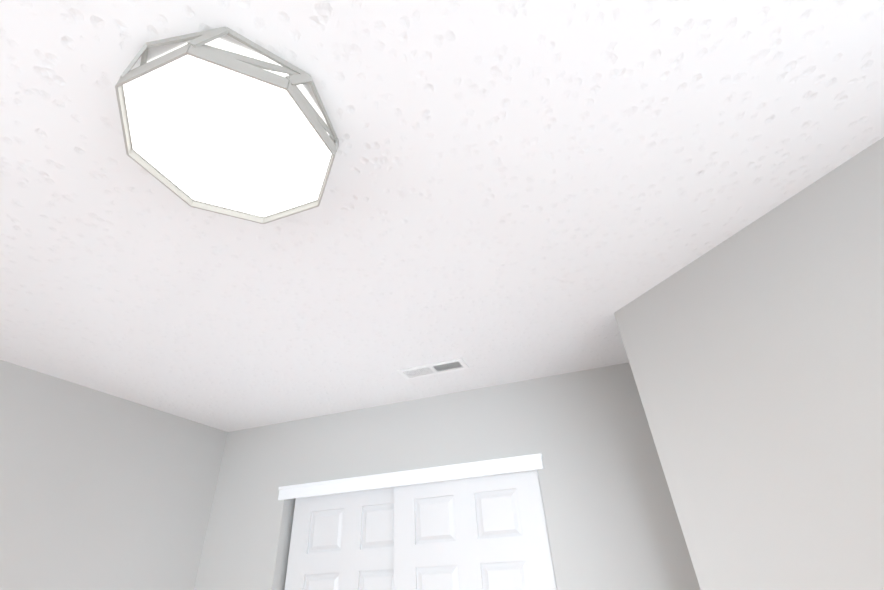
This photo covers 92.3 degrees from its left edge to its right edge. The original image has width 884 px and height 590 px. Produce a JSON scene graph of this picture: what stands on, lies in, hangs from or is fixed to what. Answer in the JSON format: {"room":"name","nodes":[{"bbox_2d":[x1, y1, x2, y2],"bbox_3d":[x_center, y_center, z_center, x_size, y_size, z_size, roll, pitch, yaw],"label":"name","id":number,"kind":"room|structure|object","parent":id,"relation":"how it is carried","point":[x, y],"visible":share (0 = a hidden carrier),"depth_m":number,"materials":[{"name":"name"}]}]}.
{"room":"bedroom","nodes":[
{"label":"bedroom","id":0,"kind":"room"},
{"bbox_2d":[0,360,227,589],"bbox_3d":[-2.022,1.053,0.725,0.120,2.440,3.860,-13,-34,15],"label":"wall","id":1,"kind":"structure","parent":0,"point":[99,490],"depth_m":2.02,"materials":[{"name":"grey paint"}]},
{"bbox_2d":[0,0,883,431],"bbox_3d":[-0.315,-0.213,1.227,3.640,0.050,4.560,-13,-34,15],"label":"ceiling","id":2,"kind":"structure","parent":0,"point":[518,190],"depth_m":1.11,"materials":[{"name":"paint"}]},
{"bbox_2d":[115,27,338,223],"bbox_3d":[-0.432,-0.329,0.898,0.406,0.101,0.406,-13,-34,15],"label":"ceiling light fixture","id":3,"kind":"object","parent":2,"relation":"attached to","point":[211,121],"visible":1,"depth_m":0.84,"materials":[{"name":"grey"}]},
{"bbox_2d":[397,358,468,379],"bbox_3d":[-0.044,0.368,2.102,0.336,0.009,0.125,-13,-34,15],"label":"ceiling vent","id":4,"kind":"object","parent":2,"relation":"in","point":[446,366],"visible":1,"depth_m":2.10,"materials":[{"name":"white metal"}]},
{"bbox_2d":[194,363,700,589],"bbox_3d":[0.262,1.584,1.772,3.640,2.440,0.120,-13,-34,15],"label":"wall","id":5,"kind":"structure","parent":0,"point":[612,520],"depth_m":2.22,"materials":[{"name":"grey paint"}]},
{"bbox_2d":[278,453,543,499],"bbox_3d":[-0.208,1.006,2.307,1.528,0.070,0.131,-13,-34,15],"label":"track","id":6,"kind":"object","parent":5,"relation":"attached to","point":[532,462],"visible":1,"depth_m":2.23,"materials":[{"name":"white"}]},
{"bbox_2d":[285,470,556,589],"bbox_3d":[-0.139,1.855,1.773,1.428,1.985,0.085,-13,-34,15],"label":"sliding doors","id":7,"kind":"structure","parent":6,"relation":"hanging from","point":[484,533],"depth_m":2.12,"materials":[{"name":"white wood"}]},
{"bbox_2d":[614,137,883,589],"bbox_3d":[1.199,0.890,0.784,1.060,2.440,1.760,-13,-34,15],"label":"wall","id":8,"kind":"structure","parent":0,"point":[755,352],"depth_m":1.14,"materials":[{"name":"grey paint"}]}
]}

